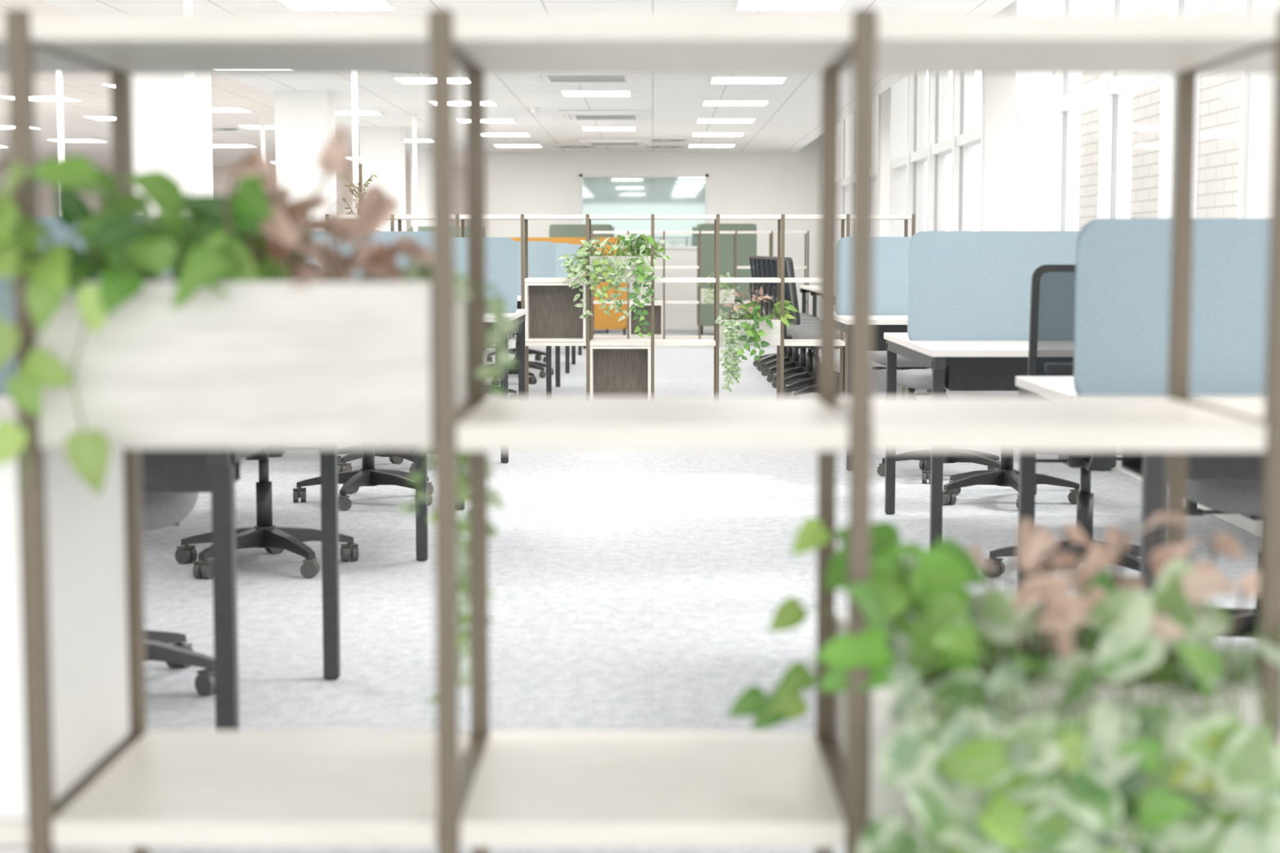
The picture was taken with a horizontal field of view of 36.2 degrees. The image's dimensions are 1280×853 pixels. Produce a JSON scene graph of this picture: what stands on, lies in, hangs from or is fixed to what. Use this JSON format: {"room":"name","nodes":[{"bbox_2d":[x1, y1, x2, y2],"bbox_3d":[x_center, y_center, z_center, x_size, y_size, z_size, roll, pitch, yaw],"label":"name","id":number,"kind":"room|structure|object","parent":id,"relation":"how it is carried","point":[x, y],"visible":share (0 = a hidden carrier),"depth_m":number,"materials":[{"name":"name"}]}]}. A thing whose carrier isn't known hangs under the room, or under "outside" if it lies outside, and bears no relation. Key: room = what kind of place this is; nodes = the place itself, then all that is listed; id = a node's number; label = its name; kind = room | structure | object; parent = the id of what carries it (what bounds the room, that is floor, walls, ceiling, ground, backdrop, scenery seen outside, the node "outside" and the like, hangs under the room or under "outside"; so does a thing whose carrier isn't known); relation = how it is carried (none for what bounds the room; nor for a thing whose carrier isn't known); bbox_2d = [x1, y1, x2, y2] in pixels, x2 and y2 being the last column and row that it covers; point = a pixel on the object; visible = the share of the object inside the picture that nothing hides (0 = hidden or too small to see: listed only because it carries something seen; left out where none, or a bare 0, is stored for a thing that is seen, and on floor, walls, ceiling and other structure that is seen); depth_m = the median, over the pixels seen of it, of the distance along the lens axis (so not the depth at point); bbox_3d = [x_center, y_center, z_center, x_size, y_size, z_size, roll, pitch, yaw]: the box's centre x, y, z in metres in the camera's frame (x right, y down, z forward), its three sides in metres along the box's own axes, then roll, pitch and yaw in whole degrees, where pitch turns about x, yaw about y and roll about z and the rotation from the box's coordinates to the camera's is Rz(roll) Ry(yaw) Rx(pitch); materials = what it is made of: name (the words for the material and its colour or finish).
{"room":"open-plan office","nodes":[
{"label":"open-plan office","id":0,"kind":"room"},
{"bbox_2d":[0,151,705,246],"bbox_3d":[-4.706,-3.327,29.853,14.200,3.450,6.200,0,5,0],"label":"wall","id":1,"kind":"structure","parent":0,"point":[601,195],"depth_m":32.78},
{"bbox_2d":[0,0,408,151],"bbox_3d":[-7.573,-2.488,11.825,8.700,0.150,29.900,0,5,0],"label":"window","id":2,"kind":"structure","parent":1,"relation":"attached to","point":[226,91],"depth_m":18.96,"materials":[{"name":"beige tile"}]},
{"bbox_2d":[0,94,83,101],"bbox_3d":[-5.287,-2.892,17.245,0.600,0.012,0.600,0,5,0],"label":"ceiling light panel","id":3,"kind":"object","parent":2,"relation":"attached to","point":[37,97],"visible":0.57,"depth_m":17.24,"materials":[{"name":"white"}]},
{"bbox_2d":[211,106,254,112],"bbox_3d":[-4.029,-3.015,18.632,0.600,0.012,0.600,0,5,0],"label":"ceiling light panel","id":4,"kind":"object","parent":2,"relation":"attached to","point":[214,109],"visible":0.51,"depth_m":18.63,"materials":[{"name":"white"}]},
{"bbox_2d":[0,151,466,166],"bbox_3d":[-6.936,-4.029,29.052,9.750,0.150,4.700,0,5,0],"label":"trim","id":5,"kind":"structure","parent":1,"relation":"attached to","point":[97,158],"depth_m":28.41,"materials":[{"name":"paint"}]},
{"bbox_2d":[792,0,1015,151],"bbox_3d":[2.007,-2.921,11.724,0.060,1.030,29.900,0,5,0],"label":"trim","id":6,"kind":"structure","parent":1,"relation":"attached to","point":[1005,3],"depth_m":15.90,"materials":[{"name":"white paint"}]},
{"bbox_2d":[41,0,1004,151],"bbox_3d":[-0.623,-2.484,11.780,5.200,0.150,29.900,0,5,0],"label":"ceiling","id":7,"kind":"structure","parent":0,"point":[791,117],"depth_m":16.98,"materials":[{"name":"tile"}]},
{"bbox_2d":[275,0,398,11],"bbox_3d":[-1.650,-2.302,10.648,0.600,0.012,0.600,0,5,0],"label":"ceiling light panel","id":8,"kind":"object","parent":7,"relation":"attached to","point":[292,5],"visible":1,"depth_m":10.72,"materials":[{"name":"white"}]},
{"bbox_2d":[335,109,384,115],"bbox_3d":[-2.826,-3.050,19.023,0.600,0.012,0.600,0,5,0],"label":"ceiling light panel","id":9,"kind":"object","parent":7,"relation":"attached to","point":[338,112],"visible":0.51,"depth_m":18.96,"materials":[{"name":"white"}]},
{"bbox_2d":[391,75,465,84],"bbox_3d":[-1.619,-2.729,15.429,0.600,0.012,0.600,0,5,0],"label":"ceiling light panel","id":10,"kind":"object","parent":7,"relation":"attached to","point":[401,79],"visible":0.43,"depth_m":15.36,"materials":[{"name":"white"}]},
{"bbox_2d":[394,77,465,83],"bbox_3d":[-1.619,-2.731,15.429,0.570,0.008,0.570,0,5,0],"label":"diffuser","id":11,"kind":"object","parent":10,"relation":"attached to","point":[401,80],"depth_m":15.43,"materials":[{"name":"white"}]},
{"bbox_2d":[526,74,646,84],"bbox_3d":[-0.403,-2.667,14.925,0.900,0.045,0.900,0,5,0],"label":"air conditioner","id":12,"kind":"object","parent":7,"relation":"attached to","point":[537,78],"visible":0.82,"depth_m":14.93,"materials":[{"name":"white paint"}]},
{"bbox_2d":[546,75,626,82],"bbox_3d":[-0.403,-2.653,14.926,0.580,0.014,0.580,0,5,0],"label":"grille","id":13,"kind":"object","parent":12,"relation":"attached to","point":[553,78],"depth_m":14.90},
{"bbox_2d":[560,89,631,97],"bbox_3d":[-0.371,-2.844,16.716,0.600,0.012,0.600,0,5,0],"label":"ceiling light panel","id":14,"kind":"object","parent":7,"relation":"attached to","point":[565,93],"visible":1,"depth_m":16.71,"materials":[{"name":"white"}]},
{"bbox_2d":[562,91,630,96],"bbox_3d":[-0.371,-2.846,16.716,0.570,0.008,0.570,0,5,0],"label":"diffuser","id":15,"kind":"object","parent":14,"relation":"attached to","point":[564,93],"depth_m":16.73,"materials":[{"name":"white"}]},
{"bbox_2d":[557,110,651,120],"bbox_3d":[-0.335,-3.050,19.207,0.900,0.045,0.900,0,5,0],"label":"air conditioner","id":16,"kind":"object","parent":7,"relation":"attached to","point":[580,115],"visible":1,"depth_m":18.93,"materials":[{"name":"white paint"}]},
{"bbox_2d":[575,115,635,119],"bbox_3d":[-0.335,-3.036,19.209,0.580,0.014,0.580,0,5,0],"label":"grille","id":17,"kind":"object","parent":16,"relation":"attached to","point":[579,117],"depth_m":19.16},
{"bbox_2d":[580,126,636,130],"bbox_3d":[-0.340,-3.272,21.497,0.600,0.012,0.600,0,5,0],"label":"ceiling light panel","id":18,"kind":"object","parent":7,"relation":"attached to","point":[584,128],"visible":1,"depth_m":21.48,"materials":[{"name":"white"}]},
{"bbox_2d":[577,138,652,146],"bbox_3d":[-0.304,-3.478,23.988,0.900,0.045,0.900,0,5,0],"label":"air conditioner","id":19,"kind":"object","parent":7,"relation":"attached to","point":[584,142],"visible":1,"depth_m":23.64,"materials":[{"name":"white paint"}]},
{"bbox_2d":[695,118,755,123],"bbox_3d":[0.882,-3.155,20.194,0.600,0.012,0.600,0,5,0],"label":"ceiling light panel","id":20,"kind":"object","parent":7,"relation":"attached to","point":[698,120],"visible":1,"depth_m":20.14,"materials":[{"name":"white"}]},
{"bbox_2d":[701,99,770,106],"bbox_3d":[0.866,-2.941,17.804,0.600,0.012,0.600,0,5,0],"label":"ceiling light panel","id":21,"kind":"object","parent":7,"relation":"attached to","point":[705,102],"visible":1,"depth_m":17.72,"materials":[{"name":"white"}]},
{"bbox_2d":[703,101,768,105],"bbox_3d":[0.866,-2.943,17.803,0.570,0.008,0.570,0,5,0],"label":"diffuser","id":22,"kind":"object","parent":21,"relation":"attached to","point":[705,103],"depth_m":17.81,"materials":[{"name":"white"}]},
{"bbox_2d":[708,75,788,84],"bbox_3d":[0.851,-2.728,15.413,0.600,0.012,0.600,0,5,0],"label":"ceiling light panel","id":23,"kind":"object","parent":7,"relation":"attached to","point":[713,79],"visible":1,"depth_m":15.36,"materials":[{"name":"white"}]},
{"bbox_2d":[711,77,786,83],"bbox_3d":[0.851,-2.730,15.413,0.570,0.008,0.570,0,5,0],"label":"diffuser","id":24,"kind":"object","parent":23,"relation":"attached to","point":[713,80],"depth_m":15.43,"materials":[{"name":"white"}]},
{"bbox_2d":[733,0,848,10],"bbox_3d":[0.820,-2.300,10.632,0.600,0.012,0.600,0,5,0],"label":"ceiling light panel","id":25,"kind":"object","parent":7,"relation":"attached to","point":[740,5],"visible":1,"depth_m":10.72,"materials":[{"name":"white"}]},
{"bbox_2d":[487,135,820,322],"bbox_3d":[0.299,-3.055,26.808,4.750,3.450,0.150,0,5,0],"label":"wall","id":26,"kind":"structure","parent":0,"point":[526,183],"depth_m":26.72,"materials":[{"name":"white paint"}]},
{"bbox_2d":[579,173,708,248],"bbox_3d":[0.054,-2.937,26.785,1.760,1.020,0.120,0,5,0],"label":"window","id":27,"kind":"structure","parent":26,"relation":"in","point":[581,175],"depth_m":26.69,"materials":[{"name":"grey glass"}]},
{"bbox_2d":[626,322,714,329],"bbox_3d":[0.199,-1.379,26.876,4.550,0.100,0.015,0,5,0],"label":"baseboard","id":28,"kind":"structure","parent":26,"relation":"attached to","point":[668,326],"depth_m":26.87,"materials":[{"name":"white paint"}]},
{"bbox_2d":[142,329,1260,852],"bbox_3d":[1.100,-0.264,15.531,26.000,0.100,37.000,0,5,0],"label":"floor","id":29,"kind":"structure","parent":0,"point":[633,591],"depth_m":6.40,"materials":[{"name":"grey carpet"}]},
{"bbox_2d":[55,75,65,157],"bbox_3d":[-4.109,-1.389,13.959,0.090,2.420,0.090,0,5,0],"label":"pole","id":30,"kind":"object","parent":29,"relation":"on","point":[60,93],"visible":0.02,"depth_m":13.87,"materials":[{"name":"white paint"}]},
{"bbox_2d":[0,216,340,730],"bbox_3d":[-2.148,0.117,4.281,2.796,1.145,1.280,0,5,0],"label":"desk","id":31,"kind":"object","parent":29,"relation":"on","point":[215,472],"visible":0.25,"depth_m":4.15,"materials":[{"name":"grey metal"}]},
{"bbox_2d":[141,455,239,493],"bbox_3d":[-2.148,0.072,4.277,2.500,0.115,0.240,0,5,0],"label":"cable tray","id":32,"kind":"object","parent":31,"relation":"on","point":[159,473],"depth_m":4.15,"materials":[{"name":"grey metal"}]},
{"bbox_2d":[132,74,213,216],"bbox_3d":[-2.892,-1.219,12.058,0.470,2.420,0.470,0,5,0],"label":"column","id":33,"kind":"structure","parent":29,"relation":"on","point":[158,100],"depth_m":11.80,"materials":[{"name":"white paint"}]},
{"bbox_2d":[142,493,214,696],"bbox_3d":[-1.329,0.131,4.763,0.628,1.030,0.667,-1,5,-8],"label":"office chair","id":34,"kind":"object","parent":29,"relation":"on","point":[159,510],"visible":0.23,"depth_m":4.73,"materials":[{"name":"black plastic"}]},
{"bbox_2d":[182,0,196,195],"bbox_3d":[-2.139,-0.978,9.364,0.090,2.420,0.090,0,5,0],"label":"pole","id":35,"kind":"object","parent":29,"relation":"on","point":[188,5],"visible":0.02,"depth_m":9.31,"materials":[{"name":"white paint"}]},
{"bbox_2d":[174,263,359,578],"bbox_3d":[-1.278,-0.035,6.628,0.628,1.030,0.667,0,5,-5],"label":"office chair","id":36,"kind":"object","parent":29,"relation":"on","point":[274,540],"visible":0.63,"depth_m":6.63,"materials":[{"name":"black plastic"}]},
{"bbox_2d":[274,90,336,227],"bbox_3d":[-2.861,-1.646,16.839,0.470,2.420,0.470,0,5,0],"label":"column","id":37,"kind":"structure","parent":29,"relation":"on","point":[305,120],"depth_m":16.55,"materials":[{"name":"white paint"}]},
{"bbox_2d":[351,74,359,213],"bbox_3d":[-1.962,-1.352,13.546,0.090,2.420,0.090,0,5,0],"label":"pole","id":38,"kind":"object","parent":29,"relation":"on","point":[353,77],"visible":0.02,"depth_m":13.47,"materials":[{"name":"white paint"}]},
{"bbox_2d":[293,448,433,511],"bbox_3d":[-1.164,-0.192,8.377,0.628,1.030,0.667,1,5,12],"label":"office chair","id":39,"kind":"object","parent":29,"relation":"on","point":[366,476],"visible":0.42,"depth_m":8.36,"materials":[{"name":"black plastic"}]},
{"bbox_2d":[359,126,405,231],"bbox_3d":[-2.830,-2.074,21.620,0.470,2.420,0.470,0,5,0],"label":"column","id":40,"kind":"structure","parent":29,"relation":"on","point":[382,148],"depth_m":21.33,"materials":[{"name":"white paint"}]},
{"bbox_2d":[337,448,433,473],"bbox_3d":[-1.240,-0.298,9.566,0.628,1.030,0.667,0,5,0],"label":"office chair","id":41,"kind":"object","parent":29,"relation":"on","point":[396,455],"visible":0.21,"depth_m":9.44,"materials":[{"name":"black plastic"}]},
{"bbox_2d":[309,231,465,561],"bbox_3d":[-2.122,-0.165,7.429,2.796,1.145,1.420,0,5,0],"label":"desk","id":42,"kind":"object","parent":29,"relation":"on","point":[424,237],"visible":0.09,"depth_m":7.36,"materials":[{"name":"grey metal"}]},
{"bbox_2d":[410,113,418,231],"bbox_3d":[-2.224,-1.878,19.425,0.090,2.420,0.090,0,5,0],"label":"pole","id":43,"kind":"object","parent":29,"relation":"on","point":[414,115],"visible":0.48,"depth_m":19.34,"materials":[{"name":"metal"}]},
{"bbox_2d":[410,148,431,226],"bbox_3d":[-2.801,-2.475,26.102,0.470,2.420,0.470,0,5,0],"label":"column","id":44,"kind":"structure","parent":29,"relation":"on","point":[424,155],"depth_m":25.81,"materials":[{"name":"white paint"}]},
{"bbox_2d":[454,237,527,463],"bbox_3d":[-2.052,-0.445,10.566,2.796,1.145,1.420,0,5,0],"label":"desk","id":45,"kind":"object","parent":29,"relation":"on","point":[501,252],"visible":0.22,"depth_m":10.51,"materials":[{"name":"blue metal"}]},
{"bbox_2d":[493,324,537,385],"bbox_3d":[-1.146,-0.864,15.897,0.628,1.030,0.667,0,5,0],"label":"office chair","id":46,"kind":"object","parent":29,"relation":"on","point":[532,380],"visible":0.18,"depth_m":15.83,"materials":[{"name":"black plastic"}]},
{"bbox_2d":[487,334,546,362],"bbox_3d":[-1.176,-1.141,18.985,0.628,1.030,0.667,0,5,0],"label":"office chair","id":47,"kind":"object","parent":29,"relation":"on","point":[538,357],"visible":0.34,"depth_m":18.95,"materials":[{"name":"black plastic"}]},
{"bbox_2d":[490,332,553,377],"bbox_3d":[-1.042,-0.944,16.786,0.628,1.030,0.667,-1,5,-11],"label":"office chair","id":48,"kind":"object","parent":29,"relation":"on","point":[535,365],"visible":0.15,"depth_m":16.77,"materials":[{"name":"black plastic"}]},
{"bbox_2d":[515,241,559,396],"bbox_3d":[-2.024,-0.824,14.799,2.796,1.145,1.420,0,5,0],"label":"desk","id":49,"kind":"object","parent":29,"relation":"on","point":[541,255],"visible":0.05,"depth_m":14.74,"materials":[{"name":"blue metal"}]},
{"bbox_2d":[553,243,575,373],"bbox_3d":[-2.004,-1.100,17.886,2.796,1.145,1.420,0,5,0],"label":"desk","id":50,"kind":"object","parent":29,"relation":"on","point":[562,249],"visible":0.11,"depth_m":17.82,"materials":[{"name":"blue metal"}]},
{"bbox_2d":[509,237,626,338],"bbox_3d":[-0.893,-1.717,24.252,1.500,1.240,0.755,0,5,0],"label":"booth","id":51,"kind":"object","parent":29,"relation":"on","point":[602,321],"visible":0.27,"depth_m":23.89,"materials":[{"name":"fabric"}]},
{"bbox_2d":[549,224,611,333],"bbox_3d":[-0.782,-1.958,25.937,0.800,1.420,0.755,0,5,0],"label":"booth","id":52,"kind":"object","parent":29,"relation":"on","point":[555,230],"visible":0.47,"depth_m":25.51,"materials":[{"name":"green fabric"}]},
{"bbox_2d":[324,213,915,396],"bbox_3d":[-0.124,-0.703,12.561,3.711,1.303,0.385,0,5,0],"label":"open shelving unit","id":53,"kind":"object","parent":29,"relation":"on","point":[614,367],"visible":0.43,"depth_m":12.48,"materials":[{"name":"wood"}]},
{"bbox_2d":[557,233,671,321],"bbox_3d":[-0.155,-0.950,12.447,0.721,0.548,0.455,0,5,0],"label":"plant","id":54,"kind":"object","parent":53,"relation":"on","point":[577,271],"visible":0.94,"depth_m":12.28,"materials":[{"name":"green plant"}]},
{"bbox_2d":[589,256,650,282],"bbox_3d":[-0.124,-1.009,12.534,0.385,0.163,0.393,0,5,0],"label":"planter box","id":55,"kind":"object","parent":53,"relation":"on","point":[591,258],"visible":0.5,"depth_m":12.34,"materials":[{"name":"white wood"}]},
{"bbox_2d":[590,233,666,337],"bbox_3d":[-0.071,-0.899,12.438,0.486,0.656,0.425,0,5,0],"label":"leaf plant","id":56,"kind":"object","parent":55,"relation":"in","point":[642,237],"visible":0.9,"depth_m":12.28,"materials":[{"name":"plant"}]},
{"bbox_2d":[719,317,780,345],"bbox_3d":[0.696,-0.610,12.564,0.385,0.163,0.393,0,5,0],"label":"planter box","id":57,"kind":"object","parent":53,"relation":"attached to","point":[773,336],"visible":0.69,"depth_m":12.37,"materials":[{"name":"white wood"}]},
{"bbox_2d":[715,307,746,391],"bbox_3d":[0.582,-0.491,12.442,0.183,0.531,0.326,1,5,14],"label":"plant","id":58,"kind":"object","parent":57,"relation":"in","point":[731,328],"visible":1,"depth_m":12.31,"materials":[{"name":"green plant"}]},
{"bbox_2d":[723,286,772,319],"bbox_3d":[0.678,-0.780,12.491,0.281,0.230,0.338,-1,5,-10],"label":"leaf plant","id":59,"kind":"object","parent":57,"relation":"in","point":[735,307],"visible":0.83,"depth_m":12.45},
{"bbox_2d":[733,298,799,360],"bbox_3d":[0.805,-0.616,12.460,0.409,0.380,0.442,0,5,0],"label":"plant","id":60,"kind":"object","parent":57,"relation":"in","point":[755,336],"visible":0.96,"depth_m":12.33,"materials":[{"name":"green plant"}]},
{"bbox_2d":[0,8,1279,852],"bbox_3d":[0.014,0.229,2.136,2.071,1.303,0.385,0,5,0],"label":"open shelving unit","id":61,"kind":"object","parent":29,"relation":"on","point":[82,771],"visible":0.93,"depth_m":1.98,"materials":[{"name":"wood"}]},
{"bbox_2d":[36,276,468,448],"bbox_3d":[-0.396,-0.077,2.112,0.385,0.163,0.393,0,5,0],"label":"planter box","id":62,"kind":"object","parent":61,"relation":"on","point":[269,365],"visible":0.76,"depth_m":1.92,"materials":[{"name":"white wood"}]},
{"bbox_2d":[0,155,311,495],"bbox_3d":[-0.511,-0.109,2.003,0.352,0.331,0.363,0,5,0],"label":"pothos plant","id":63,"kind":"object","parent":62,"relation":"in","point":[126,252],"visible":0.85,"depth_m":1.90,"materials":[{"name":"green plant"}]},
{"bbox_2d":[224,126,431,288],"bbox_3d":[-0.322,-0.191,2.000,0.226,0.228,0.232,-1,5,-11],"label":"leaf plant","id":64,"kind":"object","parent":62,"relation":"in","point":[284,233],"visible":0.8,"depth_m":2.00,"materials":[{"name":"plant"}]},
{"bbox_2d":[359,257,519,703],"bbox_3d":[-0.210,0.077,2.216,0.178,0.537,0.342,-2,5,-18],"label":"ivy plant","id":65,"kind":"object","parent":62,"relation":"hanging from","point":[415,271],"visible":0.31,"depth_m":2.34,"materials":[{"name":"green plant"}]},
{"bbox_2d":[834,613,1261,848],"bbox_3d":[0.424,0.322,2.142,0.385,0.163,0.393,0,5,0],"label":"planter box","id":66,"kind":"object","parent":61,"relation":"on","point":[882,800],"visible":0.12,"depth_m":1.94,"materials":[{"name":"white wood"}]},
{"bbox_2d":[728,516,1244,852],"bbox_3d":[0.339,0.324,1.985,0.607,0.422,0.287,2,6,25],"label":"plant","id":67,"kind":"object","parent":66,"relation":"in","point":[942,571],"visible":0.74,"depth_m":1.94,"materials":[{"name":"green plant"}]},
{"bbox_2d":[857,555,1279,852],"bbox_3d":[0.446,0.351,1.973,0.467,0.443,0.299,0,5,3],"label":"variegated plant","id":68,"kind":"object","parent":66,"relation":"in","point":[1099,806],"visible":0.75,"depth_m":1.88,"materials":[{"name":"green plant"}]},
{"bbox_2d":[968,512,1259,684],"bbox_3d":[0.510,0.180,2.050,0.319,0.178,0.309,0,5,0],"label":"leaf plant","id":69,"kind":"object","parent":66,"relation":"in","point":[1063,611],"visible":0.71,"depth_m":2.04,"materials":[{"name":"plant"}]},
{"bbox_2d":[591,231,808,339],"bbox_3d":[0.686,-1.595,22.536,2.481,1.303,0.385,0,5,0],"label":"open shelving unit","id":70,"kind":"object","parent":29,"relation":"on","point":[660,305],"visible":0.65,"depth_m":22.36,"materials":[{"name":"wood"}]},
{"bbox_2d":[701,288,734,303],"bbox_3d":[0.891,-1.502,22.543,0.385,0.163,0.393,0,5,0],"label":"planter box","id":71,"kind":"object","parent":70,"relation":"attached to","point":[731,300],"visible":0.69,"depth_m":22.35,"materials":[{"name":"white wood"}]},
{"bbox_2d":[696,271,740,304],"bbox_3d":[0.893,-1.590,22.428,0.525,0.376,0.426,0,5,0],"label":"variegated plant","id":72,"kind":"object","parent":71,"relation":"in","point":[726,285],"visible":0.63,"depth_m":22.30,"materials":[{"name":"green plant"}]},
{"bbox_2d":[697,223,756,335],"bbox_3d":[1.113,-1.895,25.227,0.740,1.420,0.755,0,5,0],"label":"booth","id":73,"kind":"object","parent":29,"relation":"on","point":[746,242],"visible":0.53,"depth_m":24.83,"materials":[{"name":"green fabric"}]},
{"bbox_2d":[747,255,812,366],"bbox_3d":[1.333,-1.059,18.070,0.667,1.030,0.628,0,5,-5],"label":"office chair","id":74,"kind":"object","parent":29,"relation":"on","point":[755,363],"visible":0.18,"depth_m":18.04,"materials":[{"name":"black plastic"}]},
{"bbox_2d":[751,255,818,371],"bbox_3d":[1.329,-0.996,17.373,0.667,1.030,0.628,0,5,-5],"label":"office chair","id":75,"kind":"object","parent":29,"relation":"on","point":[789,349],"visible":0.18,"depth_m":17.37,"materials":[{"name":"black plastic"}]},
{"bbox_2d":[755,256,818,376],"bbox_3d":[1.324,-0.934,16.676,0.667,1.030,0.628,0,5,-5],"label":"office chair","id":76,"kind":"object","parent":29,"relation":"on","point":[795,362],"visible":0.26,"depth_m":16.66,"materials":[{"name":"black plastic"}]},
{"bbox_2d":[760,256,839,382],"bbox_3d":[1.319,-0.863,15.879,0.667,1.030,0.628,0,5,-5],"label":"office chair","id":77,"kind":"object","parent":29,"relation":"on","point":[802,354],"visible":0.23,"depth_m":15.88,"materials":[{"name":"black plastic"}]},
{"bbox_2d":[766,256,839,389],"bbox_3d":[1.315,-0.800,15.182,0.667,1.030,0.628,0,5,-5],"label":"office chair","id":78,"kind":"object","parent":29,"relation":"on","point":[809,373],"visible":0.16,"depth_m":15.17,"materials":[{"name":"black plastic"}]},
{"bbox_2d":[770,257,844,396],"bbox_3d":[1.310,-0.743,14.534,0.667,1.030,0.628,0,5,-5],"label":"office chair","id":79,"kind":"object","parent":29,"relation":"on","point":[813,380],"visible":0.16,"depth_m":14.52,"materials":[{"name":"black plastic"}]},
{"bbox_2d":[780,257,845,396],"bbox_3d":[1.306,-0.680,13.837,0.667,1.030,0.628,0,5,-5],"label":"office chair","id":80,"kind":"object","parent":29,"relation":"on","point":[790,290],"visible":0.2,"depth_m":13.69,"materials":[{"name":"black plastic"}]},
{"bbox_2d":[800,285,898,369],"bbox_3d":[1.965,-1.089,17.761,0.840,1.145,2.596,0,5,0],"label":"desk","id":81,"kind":"object","parent":29,"relation":"on","point":[814,290],"visible":0.1,"depth_m":17.79,"materials":[{"name":"laminate"}]},
{"bbox_2d":[837,236,911,470],"bbox_3d":[1.651,-0.412,10.193,1.286,1.145,1.380,0,5,0],"label":"desk","id":82,"kind":"object","parent":29,"relation":"on","point":[891,260],"visible":0.17,"depth_m":10.14,"materials":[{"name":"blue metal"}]},
{"bbox_2d":[872,332,907,351],"bbox_3d":[1.651,-0.457,10.189,0.990,0.115,0.240,0,5,0],"label":"cable tray","id":83,"kind":"object","parent":82,"relation":"on","point":[878,340],"depth_m":10.07,"materials":[{"name":"grey metal"}]},
{"bbox_2d":[872,351,929,396],"bbox_3d":[1.574,-0.453,11.298,0.628,1.030,0.667,0,5,0],"label":"office chair","id":84,"kind":"object","parent":29,"relation":"on","point":[878,357],"visible":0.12,"depth_m":11.10,"materials":[{"name":"black plastic"}]},
{"bbox_2d":[876,368,1000,483],"bbox_3d":[1.459,-0.273,9.280,0.628,1.030,0.667,-1,5,-11],"label":"office chair","id":85,"kind":"object","parent":29,"relation":"on","point":[911,378],"visible":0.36,"depth_m":9.22,"materials":[{"name":"black plastic"}]},
{"bbox_2d":[942,389,1079,508],"bbox_3d":[1.575,-0.191,8.370,0.628,1.030,0.667,0,5,-5],"label":"office chair","id":86,"kind":"object","parent":29,"relation":"on","point":[1006,476],"visible":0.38,"depth_m":8.33,"materials":[{"name":"black plastic"}]},
{"bbox_2d":[884,231,1197,549],"bbox_3d":[1.632,-0.154,7.305,1.286,1.145,1.380,0,5,0],"label":"desk","id":87,"kind":"object","parent":29,"relation":"on","point":[969,292],"visible":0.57,"depth_m":7.25,"materials":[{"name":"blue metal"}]},
{"bbox_2d":[944,366,1027,391],"bbox_3d":[1.632,-0.199,7.301,0.990,0.115,0.240,0,5,0],"label":"cable tray","id":88,"kind":"object","parent":87,"relation":"on","point":[956,378],"depth_m":7.18,"materials":[{"name":"grey metal"}]},
{"bbox_2d":[982,264,1140,577],"bbox_3d":[1.439,-0.007,6.312,0.628,1.030,0.667,0,5,2],"label":"office chair","id":89,"kind":"object","parent":29,"relation":"on","point":[1052,298],"visible":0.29,"depth_m":6.03,"materials":[{"name":"black plastic"}]},
{"bbox_2d":[1015,217,1269,594],"bbox_3d":[1.634,0.096,4.516,1.286,1.145,1.380,0,5,0],"label":"desk","id":90,"kind":"object","parent":29,"relation":"on","point":[1123,264],"visible":0.48,"depth_m":4.47,"materials":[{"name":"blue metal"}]},
{"bbox_2d":[1120,451,1262,479],"bbox_3d":[1.634,0.051,4.512,0.990,0.115,0.240,0,5,0],"label":"cable tray","id":91,"kind":"object","parent":90,"relation":"on","point":[1201,464],"depth_m":4.40,"materials":[{"name":"grey metal"}]},
{"bbox_2d":[1186,479,1262,636],"bbox_3d":[1.634,0.104,5.072,0.628,1.030,0.667,0,5,0],"label":"office chair","id":92,"kind":"object","parent":29,"relation":"on","point":[1242,497],"visible":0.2,"depth_m":4.88,"materials":[{"name":"black plastic"}]},
{"bbox_3d":[-1.894,-0.324,13.387,0.380,0.400,0.380,0,5,0],"label":"plant pot","id":93,"kind":"object","parent":29,"relation":"on","visible":0},
{"bbox_2d":[340,164,377,220],"bbox_3d":[-1.900,-1.150,13.308,0.305,1.261,0.327,1,5,12],"label":"indoor tree","id":94,"kind":"object","parent":93,"relation":"on","point":[359,192],"visible":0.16,"depth_m":13.26,"materials":[{"name":"green plant"}]},
{"bbox_2d":[879,0,1279,368],"bbox_3d":[2.503,-1.733,12.027,0.250,3.450,29.500,0,5,0],"label":"wall","id":95,"kind":"structure","parent":0,"point":[1000,88],"depth_m":12.54,"materials":[{"name":"white paint"}]},
{"bbox_2d":[838,93,880,239],"bbox_3d":[2.502,-2.756,22.629,0.150,3.000,5.600,0,5,0],"label":"window","id":96,"kind":"structure","parent":95,"relation":"in","point":[845,145],"depth_m":23.90,"materials":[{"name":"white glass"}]},
{"bbox_2d":[888,74,986,236],"bbox_3d":[2.461,-2.182,16.204,0.150,3.000,5.300,0,5,0],"label":"window","id":97,"kind":"structure","parent":95,"relation":"in","point":[965,137],"depth_m":16.18,"materials":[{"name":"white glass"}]},
{"bbox_2d":[927,368,1260,537],"bbox_3d":[2.371,-0.065,12.178,0.015,0.100,29.500,0,5,0],"label":"baseboard","id":98,"kind":"structure","parent":95,"relation":"attached to","point":[1252,526],"depth_m":7.68,"materials":[{"name":"white paint"}]},
{"bbox_2d":[1012,0,1252,231],"bbox_3d":[2.420,-1.623,9.955,0.150,3.000,4.850,0,5,0],"label":"window","id":99,"kind":"structure","parent":95,"relation":"in","point":[1113,93],"depth_m":10.22,"materials":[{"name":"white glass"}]},
{"bbox_2d":[1078,0,1243,231],"bbox_3d":[4.523,-3.363,18.746,0.400,5.500,12.000,0,5,0],"label":"brick building","id":100,"kind":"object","parent":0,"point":[1220,95],"visible":0.17,"depth_m":15.06,"materials":[{"name":"brick"}]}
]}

